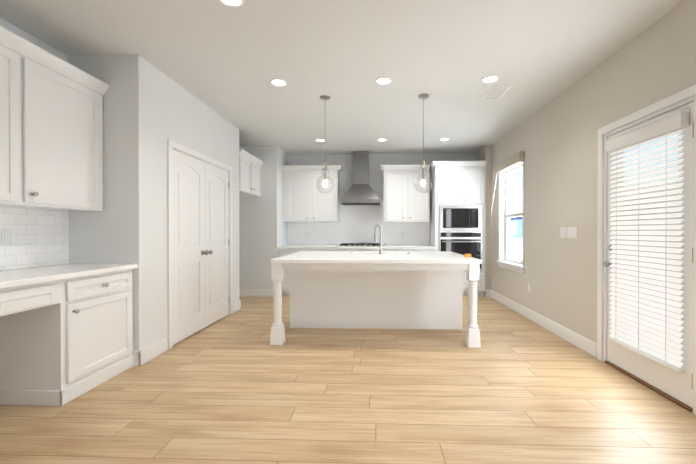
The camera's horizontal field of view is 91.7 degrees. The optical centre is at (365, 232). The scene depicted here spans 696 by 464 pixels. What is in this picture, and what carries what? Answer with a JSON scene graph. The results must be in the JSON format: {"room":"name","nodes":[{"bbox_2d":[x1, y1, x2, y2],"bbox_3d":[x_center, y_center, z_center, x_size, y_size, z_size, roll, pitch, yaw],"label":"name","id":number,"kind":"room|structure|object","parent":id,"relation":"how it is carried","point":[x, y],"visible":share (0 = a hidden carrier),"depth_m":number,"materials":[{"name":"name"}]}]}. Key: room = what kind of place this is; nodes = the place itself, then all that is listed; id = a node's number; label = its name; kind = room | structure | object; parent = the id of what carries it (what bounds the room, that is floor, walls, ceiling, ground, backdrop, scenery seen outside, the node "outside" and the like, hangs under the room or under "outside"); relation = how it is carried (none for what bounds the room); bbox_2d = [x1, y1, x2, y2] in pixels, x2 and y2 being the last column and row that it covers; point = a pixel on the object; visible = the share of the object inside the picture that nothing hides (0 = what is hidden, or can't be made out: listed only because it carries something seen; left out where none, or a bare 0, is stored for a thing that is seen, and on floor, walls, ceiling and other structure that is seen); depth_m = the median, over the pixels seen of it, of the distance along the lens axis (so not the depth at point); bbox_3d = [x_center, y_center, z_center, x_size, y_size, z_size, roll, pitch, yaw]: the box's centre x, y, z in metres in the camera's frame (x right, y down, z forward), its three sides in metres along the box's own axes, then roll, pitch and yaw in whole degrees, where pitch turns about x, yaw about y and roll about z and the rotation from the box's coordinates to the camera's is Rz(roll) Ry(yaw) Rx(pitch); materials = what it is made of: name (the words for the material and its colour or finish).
{"room":"kitchen","nodes":[
{"label":"kitchen","id":0,"kind":"room"},
{"bbox_2d":[0,18,67,270],"bbox_3d":[-2.727,-0.193,2.000,0.120,2.740,8.570,0,0,2],"label":"wall","id":1,"kind":"structure","parent":0,"point":[5,24],"depth_m":2.68,"materials":[{"name":"white paint"}]},
{"bbox_2d":[0,207,68,270],"bbox_3d":[-2.664,0.044,2.003,0.006,0.462,1.980,0,0,2],"label":"wall tiles","id":2,"kind":"structure","parent":1,"relation":"attached to","point":[40,237],"depth_m":2.69,"materials":[{"name":"white tile"}]},
{"bbox_2d":[1,229,11,244],"bbox_3d":[-2.642,0.028,2.488,0.006,0.115,0.070,0,0,2],"label":"outlet","id":3,"kind":"object","parent":2,"relation":"attached to","point":[6,236],"visible":1,"depth_m":2.48,"materials":[{"name":"white plastic"}]},
{"bbox_2d":[0,26,108,210],"bbox_3d":[-2.475,-0.742,1.992,0.373,1.108,1.976,0,0,2],"label":"upper cabinet","id":4,"kind":"object","parent":1,"relation":"attached to","point":[51,131],"visible":1,"depth_m":2.46,"materials":[{"name":"white wood"}]},
{"bbox_2d":[68,55,125,263],"bbox_3d":[-2.371,-0.197,3.043,0.520,2.740,0.120,0,0,2],"label":"wall","id":5,"kind":"structure","parent":0,"point":[97,237],"depth_m":2.98,"materials":[{"name":"white paint"}]},
{"bbox_2d":[125,55,238,350],"bbox_3d":[-2.015,-0.201,4.056,0.120,2.740,2.170,0,0,2],"label":"wall","id":6,"kind":"structure","parent":0,"point":[161,108],"depth_m":3.19,"materials":[{"name":"white paint"}]},
{"bbox_2d":[135,337,167,365],"bbox_3d":[-1.984,1.105,3.160,0.025,0.135,0.400,0,0,2],"label":"baseboard","id":7,"kind":"structure","parent":6,"relation":"attached to","point":[160,347],"depth_m":3.11,"materials":[{"name":"white wood"}]},
{"bbox_2d":[167,139,231,349],"bbox_3d":[-1.983,0.114,4.116,0.180,2.111,1.482,0,0,2],"label":"double door","id":8,"kind":"structure","parent":6,"relation":"attached to","point":[199,187],"depth_m":3.94,"materials":[{"name":"white wood"}]},
{"bbox_2d":[232,300,240,309],"bbox_3d":[-2.214,1.097,5.162,0.625,0.135,0.015,0,0,2],"label":"baseboard","id":9,"kind":"structure","parent":6,"relation":"attached to","point":[236,306],"depth_m":5.03,"materials":[{"name":"white wood"}]},
{"bbox_2d":[239,146,278,288],"bbox_3d":[-2.121,-0.209,6.206,1.040,2.740,0.120,0,0,2],"label":"wall","id":10,"kind":"structure","parent":0,"point":[258,233],"depth_m":6.14,"materials":[{"name":"white paint"}]},
{"bbox_2d":[239,149,263,196],"bbox_3d":[-2.200,-0.971,5.652,0.673,0.628,0.974,0,0,2],"label":"upper cabinet","id":11,"kind":"object","parent":10,"relation":"attached to","point":[250,165],"visible":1,"depth_m":5.59,"materials":[{"name":"white wood"}]},
{"bbox_2d":[239,289,273,296],"bbox_3d":[-2.048,1.094,6.140,0.890,0.135,0.019,0,0,2],"label":"baseboard","id":12,"kind":"structure","parent":10,"relation":"attached to","point":[242,292],"depth_m":6.13,"materials":[{"name":"white wood"}]},
{"bbox_2d":[279,148,286,245],"bbox_3d":[-1.646,-0.211,6.615,0.120,2.740,0.730,0,0,2],"label":"wall","id":13,"kind":"structure","parent":0,"point":[282,224],"depth_m":6.42,"materials":[{"name":"white paint"}]},
{"bbox_2d":[0,0,683,154],"bbox_3d":[-0.456,-1.614,2.280,6.000,0.100,9.700,0,0,2],"label":"ceiling","id":14,"kind":"structure","parent":0,"point":[227,63],"depth_m":2.95,"materials":[{"name":"white paint"}]},
{"bbox_2d":[219,0,243,7],"bbox_3d":[-0.898,-1.558,2.246,0.176,0.009,0.176,0,0,2],"label":"recessed light","id":15,"kind":"object","parent":14,"relation":"in","point":[235,3],"visible":1,"depth_m":2.29,"materials":[{"name":"white"}]},
{"bbox_2d":[270,79,286,86],"bbox_3d":[-0.903,-1.563,3.517,0.176,0.009,0.176,0,0,2],"label":"recessed light","id":16,"kind":"object","parent":14,"relation":"in","point":[278,82],"visible":1,"depth_m":3.52,"materials":[{"name":"white"}]},
{"bbox_2d":[316,95,333,192],"bbox_3d":[-0.466,-1.012,3.904,0.204,1.111,0.204,0,0,2],"label":"pendant light","id":17,"kind":"object","parent":14,"relation":"hanging from","point":[324,97],"visible":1,"depth_m":3.89,"materials":[{"name":"clear glass"}]},
{"bbox_2d":[375,77,391,84],"bbox_3d":[0.186,-1.563,3.479,0.176,0.009,0.176,0,0,2],"label":"recessed light","id":18,"kind":"object","parent":14,"relation":"in","point":[383,80],"visible":1,"depth_m":3.47,"materials":[{"name":"white"}]},
{"bbox_2d":[414,94,431,192],"bbox_3d":[0.665,-1.011,3.865,0.204,1.111,0.204,0,0,2],"label":"pendant light","id":19,"kind":"object","parent":14,"relation":"hanging from","point":[423,97],"visible":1,"depth_m":3.86,"materials":[{"name":"clear glass"}]},
{"bbox_2d":[481,75,498,82],"bbox_3d":[1.270,-1.563,3.441,0.176,0.009,0.176,0,0,2],"label":"recessed light","id":20,"kind":"object","parent":14,"relation":"in","point":[490,78],"visible":1,"depth_m":3.44,"materials":[{"name":"white"}]},
{"bbox_2d":[483,85,511,99],"bbox_3d":[1.467,-1.562,3.764,0.200,0.013,0.380,0,0,2],"label":"ceiling vent","id":21,"kind":"object","parent":14,"relation":"in","point":[497,91],"visible":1,"depth_m":3.73,"materials":[{"name":"white metal"}]},
{"bbox_2d":[0,295,695,463],"bbox_3d":[-0.456,1.206,2.291,6.000,0.060,9.700,0,0,2],"label":"floor","id":22,"kind":"structure","parent":0,"point":[236,387],"depth_m":2.29,"materials":[{"name":"brown wood"}]},
{"bbox_2d":[0,268,135,405],"bbox_3d":[-2.339,0.744,2.643,0.599,0.862,0.676,0,0,2],"label":"base cabinet","id":23,"kind":"object","parent":22,"relation":"on","point":[66,333],"depth_m":2.35,"materials":[{"name":"white wood"}]},
{"bbox_2d":[0,280,63,319],"bbox_3d":[-2.365,0.397,1.879,0.599,0.162,0.850,0,0,2],"label":"drawer","id":24,"kind":"object","parent":23,"relation":"attached to","point":[33,297],"depth_m":2.11,"materials":[{"name":"white wood"}]},
{"bbox_2d":[0,264,136,287],"bbox_3d":[-2.349,0.297,1.981,0.624,0.038,1.996,0,0,2],"label":"countertop","id":25,"kind":"structure","parent":23,"relation":"on","point":[16,278],"depth_m":2.39,"materials":[{"name":"white stone"}]},
{"bbox_2d":[278,247,309,294],"bbox_3d":[-1.308,0.724,6.508,0.556,0.872,0.620,0,0,2],"label":"base cabinet","id":26,"kind":"object","parent":22,"relation":"on","point":[287,250],"depth_m":6.21,"materials":[{"name":"white wood"}]},
{"bbox_2d":[286,245,433,250],"bbox_3d":[-0.155,0.269,6.459,2.864,0.039,0.635,0,0,2],"label":"countertop","id":27,"kind":"structure","parent":26,"relation":"on","point":[399,248],"depth_m":6.13,"materials":[{"name":"white stone"}]},
{"bbox_2d":[310,247,337,250],"bbox_3d":[-0.750,0.724,6.489,0.560,0.872,0.620,0,0,2],"label":"base cabinet","id":28,"kind":"object","parent":22,"relation":"on","point":[311,248],"depth_m":6.17,"materials":[{"name":"white wood"}]},
{"bbox_2d":[338,247,381,250],"bbox_3d":[-0.091,0.724,6.466,0.760,0.872,0.620,0,0,2],"label":"base cabinet","id":29,"kind":"object","parent":22,"relation":"on","point":[339,248],"depth_m":6.15,"materials":[{"name":"white wood"}]},
{"bbox_2d":[270,264,480,347],"bbox_3d":[0.115,0.738,4.151,2.176,0.862,1.339,0,0,2],"label":"kitchen island","id":30,"kind":"object","parent":22,"relation":"on","point":[380,289],"depth_m":4.11,"materials":[{"name":"white wood"}]},
{"bbox_2d":[270,252,481,263],"bbox_3d":[0.116,0.289,3.869,2.148,0.038,0.900,0,0,2],"label":"island countertop","id":31,"kind":"structure","parent":30,"relation":"on","point":[299,257],"depth_m":3.57,"materials":[{"name":"white stone"}]},
{"bbox_2d":[382,247,397,250],"bbox_3d":[0.534,0.724,6.444,0.490,0.872,0.620,0,0,2],"label":"base cabinet","id":32,"kind":"object","parent":22,"relation":"on","point":[383,248],"depth_m":6.13,"materials":[{"name":"white wood"}]},
{"bbox_2d":[429,161,486,296],"bbox_3d":[1.699,-0.064,6.355,0.952,2.448,0.711,0,0,2],"label":"tall cabinet","id":33,"kind":"object","parent":22,"relation":"on","point":[458,207],"visible":0.81,"depth_m":6.07,"materials":[{"name":"white painted wood"},{"name":"satin nickel"}]},
{"bbox_2d":[287,153,475,222],"bbox_3d":[0.383,-0.212,6.834,4.160,2.740,0.150,0,0,2],"label":"wall","id":34,"kind":"structure","parent":0,"point":[376,173],"depth_m":6.76,"materials":[{"name":"white paint"}]},
{"bbox_2d":[282,165,341,222],"bbox_3d":[-1.028,-0.747,6.617,1.107,1.083,0.373,0,0,2],"label":"upper cabinet","id":35,"kind":"object","parent":34,"relation":"attached to","point":[305,200],"visible":1,"depth_m":6.48,"materials":[{"name":"white wood"}]},
{"bbox_2d":[287,201,429,244],"bbox_3d":[-0.145,-0.197,6.776,2.870,0.888,0.002,0,0,2],"label":"tile backsplash","id":36,"kind":"structure","parent":34,"relation":"attached to","point":[357,224],"depth_m":6.78,"materials":[{"name":"white tile"}]},
{"bbox_2d":[340,151,379,204],"bbox_3d":[-0.088,-1.066,6.519,0.750,1.020,0.500,0,0,2],"label":"range hood","id":37,"kind":"object","parent":34,"relation":"attached to","point":[360,191],"visible":1,"depth_m":6.48,"materials":[{"name":"silver metal"}]},
{"bbox_2d":[381,164,429,222],"bbox_3d":[0.763,-0.747,6.554,0.916,1.083,0.373,0,0,2],"label":"upper cabinet","id":38,"kind":"object","parent":34,"relation":"attached to","point":[405,201],"visible":0.94,"depth_m":6.41,"materials":[{"name":"white wood"}]},
{"bbox_2d":[476,145,491,296],"bbox_3d":[2.235,-0.210,6.395,0.107,2.740,0.600,0,0,2],"label":"wall","id":39,"kind":"structure","parent":0,"point":[484,153],"depth_m":6.09,"materials":[{"name":"grey paint"}]},
{"bbox_2d":[491,0,695,342],"bbox_3d":[2.222,-0.193,2.192,0.160,2.740,9.300,0,0,2],"label":"wall","id":40,"kind":"structure","parent":0,"point":[555,139],"depth_m":3.51,"materials":[{"name":"grey paint"}]},
{"bbox_2d":[490,151,524,273],"bbox_3d":[2.245,-0.285,5.213,0.325,1.720,1.020,0,0,2],"label":"window","id":41,"kind":"structure","parent":40,"relation":"in","point":[505,168],"depth_m":5.53,"materials":[{"name":"white"}]},
{"bbox_2d":[489,290,596,357],"bbox_3d":[2.212,1.100,4.628,0.030,0.135,2.945,0,0,2],"label":"baseboard","id":42,"kind":"structure","parent":40,"relation":"attached to","point":[579,341],"depth_m":3.97,"materials":[{"name":"white wood"}]},
{"bbox_2d":[560,227,564,237],"bbox_3d":[2.191,-0.004,3.741,0.009,0.120,0.120,0,0,2],"label":"switch plate","id":43,"kind":"object","parent":40,"relation":"attached to","point":[562,229],"depth_m":3.75,"materials":[{"name":"white plastic"}]},
{"bbox_2d":[565,227,576,237],"bbox_3d":[2.185,-0.003,3.568,0.009,0.120,0.185,0,0,2],"label":"switch plate","id":44,"kind":"object","parent":40,"relation":"attached to","point":[571,232],"depth_m":3.57,"materials":[{"name":"white plastic"}]},
{"bbox_2d":[597,84,695,415],"bbox_3d":[2.211,0.108,2.624,0.213,2.133,1.026,0,0,2],"label":"door","id":45,"kind":"structure","parent":40,"relation":"attached to","point":[677,388],"depth_m":2.48,"materials":[{"name":"white wood"}]},
{"bbox_2d":[605,109,689,372],"bbox_3d":[2.137,0.060,2.614,0.065,1.766,0.743,0,0,2],"label":"door blind","id":46,"kind":"object","parent":45,"relation":"attached to","point":[646,297],"visible":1,"depth_m":2.54,"materials":[{"name":"white plastic"}]},
{"label":"outside","id":47,"kind":"structure","parent":0,"visible":0},
{"bbox_3d":[41.370,1.552,8.492,77.630,0.100,100.000,0,0,2],"label":"ground","id":48,"kind":"structure","parent":47,"visible":0},
{"bbox_2d":[510,182,677,256],"bbox_3d":[19.757,-1.269,32.497,19.500,5.350,38.500,0,0,2],"label":"house","id":49,"kind":"structure","parent":48,"relation":"on","point":[516,232],"depth_m":27.86,"materials":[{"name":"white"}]}
]}

